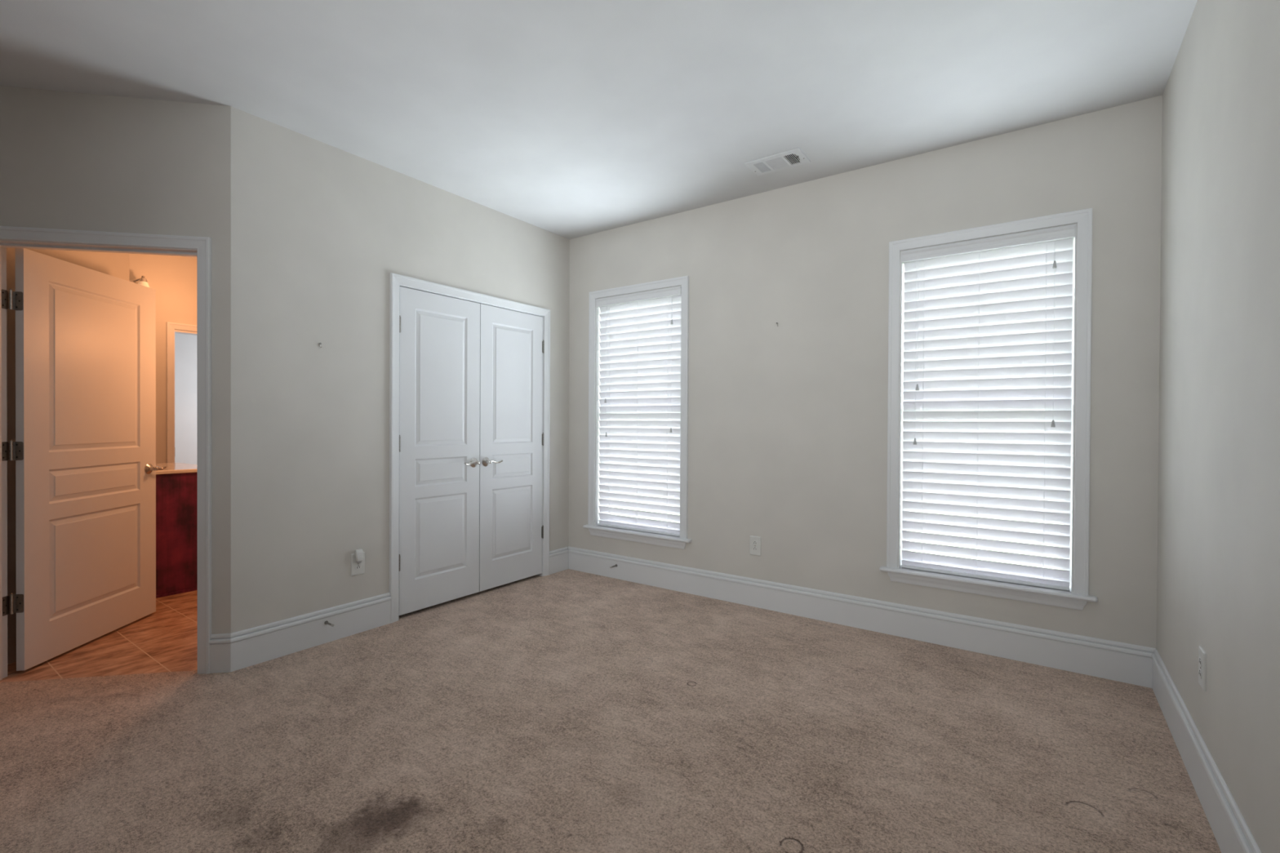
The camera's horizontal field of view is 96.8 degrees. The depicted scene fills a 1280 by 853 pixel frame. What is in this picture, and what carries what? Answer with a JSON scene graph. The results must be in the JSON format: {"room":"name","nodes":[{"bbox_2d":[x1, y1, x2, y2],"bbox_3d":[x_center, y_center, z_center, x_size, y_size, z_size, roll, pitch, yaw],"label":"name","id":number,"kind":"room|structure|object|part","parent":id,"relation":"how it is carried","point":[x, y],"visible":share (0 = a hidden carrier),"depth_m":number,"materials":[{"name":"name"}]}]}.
{"room":"empty bedroom","nodes":[
{"label":"empty bedroom","id":0,"kind":"room"},
{"bbox_2d":[6,247,128,665],"bbox_3d":[-3.263,-0.173,3.162,0.120,2.770,0.997,0,0,-10],"label":"wall","id":1,"kind":"structure","parent":0,"point":[115,264],"depth_m":2.86,"materials":[{"name":"beige paint"}]},
{"bbox_2d":[0,85,231,634],"bbox_3d":[-2.932,-0.183,2.655,1.900,2.740,0.115,0,0,-10],"label":"wall","id":2,"kind":"structure","parent":0,"point":[73,161],"depth_m":2.69,"materials":[{"name":"beige paint"}]},
{"bbox_2d":[1,248,166,671],"bbox_3d":[-3.005,0.157,3.139,0.146,2.031,0.930,0,0,-9],"label":"door","id":3,"kind":"structure","parent":2,"relation":"in","point":[83,451],"depth_m":3.04,"materials":[{"name":"white paint"}]},
{"bbox_3d":[-3.027,0.262,3.527,0.040,0.066,0.066,0,0,-6],"label":"handle","id":4,"kind":"part","parent":3,"relation":"part of","materials":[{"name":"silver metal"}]},
{"bbox_3d":[-3.010,0.260,3.558,0.029,0.028,0.100,0,0,-9],"label":"lever","id":5,"kind":"part","parent":3,"relation":"part of","materials":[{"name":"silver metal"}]},
{"bbox_2d":[0,226,211,680],"bbox_3d":[-2.568,0.144,2.711,0.994,2.108,0.134,0,0,-10],"label":"door frame","id":6,"kind":"structure","parent":2,"relation":"attached to","point":[200,247],"depth_m":2.72,"materials":[{"name":"white paint"}]},
{"bbox_2d":[128,253,197,464],"bbox_3d":[-5.152,-0.198,5.384,1.600,2.770,4.200,1,0,35],"label":"wall","id":7,"kind":"structure","parent":0,"point":[173,278],"depth_m":5.26,"materials":[{"name":"beige paint"}]},
{"bbox_2d":[128,275,149,287],"bbox_3d":[-4.385,-1.250,4.916,0.177,0.129,0.235,1,0,35],"label":"wall lamp","id":8,"kind":"object","parent":7,"relation":"attached to","point":[142,281],"visible":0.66,"depth_m":4.93,"materials":[{"name":"white glass"}]},
{"bbox_3d":[-4.367,-1.281,4.955,0.110,0.068,0.041,0,0,-3],"label":"arm","id":9,"kind":"part","parent":8,"relation":"part of","materials":[{"name":"silver metal"}]},
{"bbox_3d":[-4.322,-1.223,4.948,0.110,0.075,0.110,1,0,35],"label":"lamp shade","id":10,"kind":"part","parent":8,"relation":"part of","materials":[{"name":"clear glass"}]},
{"bbox_2d":[166,321,196,462],"bbox_3d":[-4.101,0.114,5.579,0.138,2.134,0.896,1,0,35],"label":"door frame","id":11,"kind":"structure","parent":7,"relation":"attached to","point":[172,328],"depth_m":5.20,"materials":[{"name":"white paint"}]},
{"bbox_2d":[231,106,569,633],"bbox_3d":[-1.335,-0.183,3.782,0.115,2.740,2.420,1,0,35],"label":"wall","id":12,"kind":"structure","parent":0,"point":[319,230],"depth_m":3.13,"materials":[{"name":"beige paint"}]},
{"bbox_2d":[208,592,391,673],"bbox_3d":[-1.793,1.103,3.087,0.080,0.194,0.899,1,0,35],"label":"baseboard","id":13,"kind":"structure","parent":12,"relation":"attached to","point":[233,651],"depth_m":2.99,"materials":[{"name":"white paint"}]},
{"bbox_2d":[324,620,333,626],"bbox_3d":[-1.692,1.078,3.101,0.076,0.020,0.021,1,0,35],"label":"door stop","id":14,"kind":"object","parent":13,"relation":"attached to","point":[326,621],"visible":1,"depth_m":3.10,"materials":[{"name":"metal"}]},
{"bbox_2d":[351,551,364,576],"bbox_3d":[-1.625,0.792,3.277,0.009,0.127,0.079,1,0,35],"label":"wall outlet","id":15,"kind":"object","parent":12,"relation":"attached to","point":[357,569],"visible":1,"depth_m":3.27,"materials":[{"name":"white plastic"}]},
{"bbox_2d":[355,564,361,569],"bbox_3d":[-1.623,0.812,3.276,0.002,0.028,0.034,1,0,35],"label":"receptacle","id":16,"kind":"object","parent":15,"relation":"attached to","point":[357,566],"depth_m":3.27,"materials":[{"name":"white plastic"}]},
{"bbox_2d":[355,548,363,563],"bbox_3d":[-1.612,0.746,3.265,0.025,0.082,0.042,1,0,35],"label":"night light","id":17,"kind":"object","parent":15,"relation":"attached to","point":[358,553],"visible":1,"depth_m":3.26,"materials":[{"name":"white plastic"}]},
{"bbox_2d":[399,286,480,615],"bbox_3d":[-1.295,0.149,3.726,0.091,2.027,0.622,1,0,35],"label":"door","id":18,"kind":"structure","parent":12,"relation":"in","point":[439,335],"depth_m":3.71,"materials":[{"name":"white paint"}]},
{"bbox_3d":[-1.147,0.250,3.884,0.030,0.028,0.133,1,0,35],"label":"lever","id":19,"kind":"part","parent":18,"relation":"part of","materials":[{"name":"silver metal"}]},
{"bbox_3d":[-1.137,0.251,3.935,0.040,0.066,0.066,1,0,35],"label":"handle","id":20,"kind":"part","parent":18,"relation":"part of","materials":[{"name":"silver metal"}]},
{"bbox_2d":[389,272,550,623],"bbox_3d":[-1.162,0.134,4.016,0.134,2.124,1.355,1,0,35],"label":"door frame","id":21,"kind":"structure","parent":12,"relation":"attached to","point":[397,281],"depth_m":3.48,"materials":[{"name":"white paint"}]},
{"bbox_2d":[479,303,544,591],"bbox_3d":[-0.933,0.147,4.239,0.091,2.027,0.622,1,0,35],"label":"door","id":22,"kind":"structure","parent":12,"relation":"in","point":[511,529],"depth_m":4.22,"materials":[{"name":"white paint"}]},
{"bbox_3d":[-1.077,0.251,4.021,0.040,0.066,0.066,1,0,35],"label":"handle","id":23,"kind":"part","parent":22,"relation":"part of","materials":[{"name":"silver metal"}]},
{"bbox_3d":[-1.032,0.250,4.047,0.030,0.028,0.133,1,0,35],"label":"lever","id":24,"kind":"part","parent":22,"relation":"part of","materials":[{"name":"silver metal"}]},
{"bbox_2d":[549,546,568,574],"bbox_3d":[-0.665,1.097,4.635,0.019,0.194,0.228,1,0,35],"label":"baseboard","id":25,"kind":"structure","parent":12,"relation":"attached to","point":[558,558],"depth_m":4.63,"materials":[{"name":"white paint"}]},
{"bbox_2d":[0,0,1197,258],"bbox_3d":[-2.901,-1.601,2.397,8.900,0.100,6.920,1,0,35],"label":"ceiling","id":26,"kind":"structure","parent":0,"point":[570,119],"depth_m":2.48,"materials":[{"name":"paint"}]},
{"bbox_2d":[743,147,810,176],"bbox_3d":[0.799,-1.579,3.308,0.327,0.114,0.198,1,0,35],"label":"ceiling vent","id":27,"kind":"object","parent":26,"relation":"in","point":[796,157],"visible":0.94,"depth_m":3.31,"materials":[{"name":"metal"}]},
{"bbox_2d":[0,568,1221,852],"bbox_3d":[-2.984,1.219,2.361,8.850,0.060,6.650,1,0,35],"label":"floor","id":28,"kind":"structure","parent":0,"point":[566,711],"depth_m":2.17,"materials":[{"name":"beige carpet"}]},
{"bbox_2d":[155,472,197,598],"bbox_3d":[-3.622,0.752,4.197,0.825,0.849,0.592,1,0,35],"label":"vanity cabinet","id":29,"kind":"object","parent":28,"relation":"on","point":[176,494],"visible":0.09,"depth_m":4.00,"materials":[{"name":"brown wood"}]},
{"bbox_2d":[155,462,197,475],"bbox_3d":[-3.614,0.314,4.204,0.852,0.026,0.590,1,0,35],"label":"countertop","id":30,"kind":"structure","parent":29,"relation":"on","point":[171,468],"depth_m":4.13,"materials":[{"name":"stone"}]},
{"bbox_2d":[568,95,1162,648],"bbox_3d":[0.968,-0.172,3.773,3.890,2.740,0.220,1,0,35],"label":"wall","id":31,"kind":"structure","parent":0,"point":[788,421],"depth_m":3.43,"materials":[{"name":"beige paint"}]},
{"bbox_2d":[582,275,691,549],"bbox_3d":[0.012,-0.100,4.402,0.988,1.960,0.243,1,0,35],"label":"window","id":32,"kind":"structure","parent":31,"relation":"in","point":[673,541],"depth_m":4.37,"materials":[{"name":"white paint"}]},
{"bbox_3d":[-0.012,0.813,4.380,0.988,0.022,0.173,1,0,35],"label":"sill","id":33,"kind":"part","parent":32,"relation":"part of","materials":[{"name":"white paint"}]},
{"bbox_2d":[595,286,680,536],"bbox_3d":[-0.013,-0.098,4.366,0.788,1.831,0.077,1,0,35],"label":"window blind","id":34,"kind":"object","parent":32,"relation":"attached to","point":[640,344],"visible":0.82,"depth_m":4.36,"materials":[{"name":"white paint"}]},
{"bbox_3d":[-0.236,-0.091,4.536,0.002,1.744,0.030,1,0,35],"label":"ladder cord","id":35,"kind":"part","parent":34,"relation":"part of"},
{"bbox_3d":[-0.013,-0.089,4.379,0.002,1.744,0.030,1,0,35],"label":"ladder cord","id":36,"kind":"part","parent":34,"relation":"part of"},
{"bbox_3d":[-0.013,0.791,4.379,0.776,0.014,0.048,1,0,35],"label":"rail","id":37,"kind":"part","parent":34,"relation":"part of","materials":[{"name":"white plastic"}]},
{"bbox_3d":[0.212,-0.086,4.220,0.002,1.744,0.030,1,0,35],"label":"ladder cord","id":38,"kind":"part","parent":34,"relation":"part of","materials":[{"name":"white fabric"}]},
{"bbox_3d":[0.230,-0.473,4.181,0.002,0.967,0.002,0,0,5],"label":"pull cord","id":39,"kind":"part","parent":34,"relation":"part of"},
{"bbox_2d":[749,535,760,555],"bbox_3d":[0.765,0.793,3.779,0.079,0.127,0.009,1,0,35],"label":"wall outlet","id":40,"kind":"object","parent":31,"relation":"attached to","point":[754,541],"visible":1,"depth_m":3.78,"materials":[{"name":"white plastic"}]},
{"bbox_2d":[568,546,1155,688],"bbox_3d":[0.893,1.112,3.684,3.657,0.194,0.019,1,0,35],"label":"baseboard","id":41,"kind":"structure","parent":31,"relation":"attached to","point":[1131,664],"depth_m":3.25,"materials":[{"name":"white paint"}]},
{"bbox_2d":[879,208,1097,610],"bbox_3d":[1.862,-0.082,3.098,0.988,1.960,0.243,1,0,35],"label":"window","id":42,"kind":"structure","parent":31,"relation":"in","point":[1082,243],"depth_m":2.92,"materials":[{"name":"white paint"}]},
{"bbox_2d":[901,225,1075,591],"bbox_3d":[1.836,-0.079,3.062,0.788,1.831,0.077,1,0,35],"label":"window blind","id":43,"kind":"object","parent":42,"relation":"attached to","point":[987,372],"visible":0.99,"depth_m":3.04,"materials":[{"name":"white paint"}]},
{"bbox_3d":[1.570,-0.437,3.236,0.002,1.012,0.002,0,0,-25],"label":"pull cord","id":44,"kind":"part","parent":43,"relation":"part of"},
{"bbox_3d":[1.579,-0.591,3.230,0.002,0.704,0.002,1,0,35],"label":"pull cord","id":45,"kind":"part","parent":43,"relation":"part of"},
{"bbox_3d":[1.612,-0.073,3.233,0.002,1.744,0.030,1,0,35],"label":"ladder cord","id":46,"kind":"part","parent":43,"relation":"part of","materials":[{"name":"white fabric"}]},
{"bbox_3d":[1.831,-0.071,3.078,0.002,1.744,0.030,1,0,35],"label":"ladder cord","id":47,"kind":"part","parent":43,"relation":"part of","materials":[{"name":"white fabric"}]},
{"bbox_3d":[1.837,0.809,3.075,0.776,0.014,0.048,1,0,35],"label":"rail","id":48,"kind":"part","parent":43,"relation":"part of","materials":[{"name":"white plastic"}]},
{"bbox_3d":[2.072,-0.068,2.909,0.002,1.744,0.030,1,0,35],"label":"ladder cord","id":49,"kind":"part","parent":43,"relation":"part of","materials":[{"name":"white fabric"}]},
{"bbox_3d":[2.090,-0.484,2.869,0.002,0.907,0.002,1,0,35],"label":"pull cord","id":50,"kind":"part","parent":43,"relation":"part of","materials":[{"name":"white fabric"}]},
{"bbox_3d":[1.837,0.831,3.076,0.988,0.022,0.173,1,0,35],"label":"sill","id":51,"kind":"part","parent":42,"relation":"part of","materials":[{"name":"white paint"}]},
{"bbox_3d":[1.901,0.355,3.160,0.802,0.930,0.030,1,0,35],"label":"sash","id":52,"kind":"part","parent":42,"relation":"part of","materials":[{"name":"white plastic"}]},
{"bbox_3d":[1.925,-0.538,3.181,0.802,0.930,0.032,1,0,35],"label":"sash","id":53,"kind":"part","parent":42,"relation":"part of","materials":[{"name":"white plastic"}]},
{"bbox_2d":[1155,0,1279,852],"bbox_3d":[0.949,-0.149,0.470,0.115,2.740,5.200,1,0,35],"label":"wall","id":54,"kind":"structure","parent":0,"point":[1218,573],"depth_m":1.67,"materials":[{"name":"beige paint"}]},
{"bbox_2d":[1198,645,1206,691],"bbox_3d":[1.859,0.800,1.882,0.009,0.127,0.079,1,0,35],"label":"wall outlet","id":55,"kind":"object","parent":54,"relation":"attached to","point":[1202,653],"visible":1,"depth_m":1.86,"materials":[{"name":"white plastic"}]},
{"bbox_2d":[1199,668,1201,679],"bbox_3d":[1.856,0.819,1.883,0.002,0.028,0.034,1,0,35],"label":"receptacle","id":56,"kind":"object","parent":55,"relation":"attached to","point":[1200,669],"depth_m":1.88,"materials":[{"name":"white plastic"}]},
{"bbox_2d":[1199,657,1201,666],"bbox_3d":[1.856,0.780,1.883,0.002,0.028,0.034,1,0,35],"label":"receptacle","id":57,"kind":"object","parent":55,"relation":"attached to","point":[1200,658],"depth_m":1.88,"materials":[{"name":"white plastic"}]},
{"bbox_2d":[1151,649,1261,852],"bbox_3d":[0.883,1.133,0.511,0.019,0.194,5.184,1,0,35],"label":"baseboard","id":58,"kind":"structure","parent":54,"relation":"attached to","point":[1232,833],"depth_m":1.82,"materials":[{"name":"white paint"}]}
]}

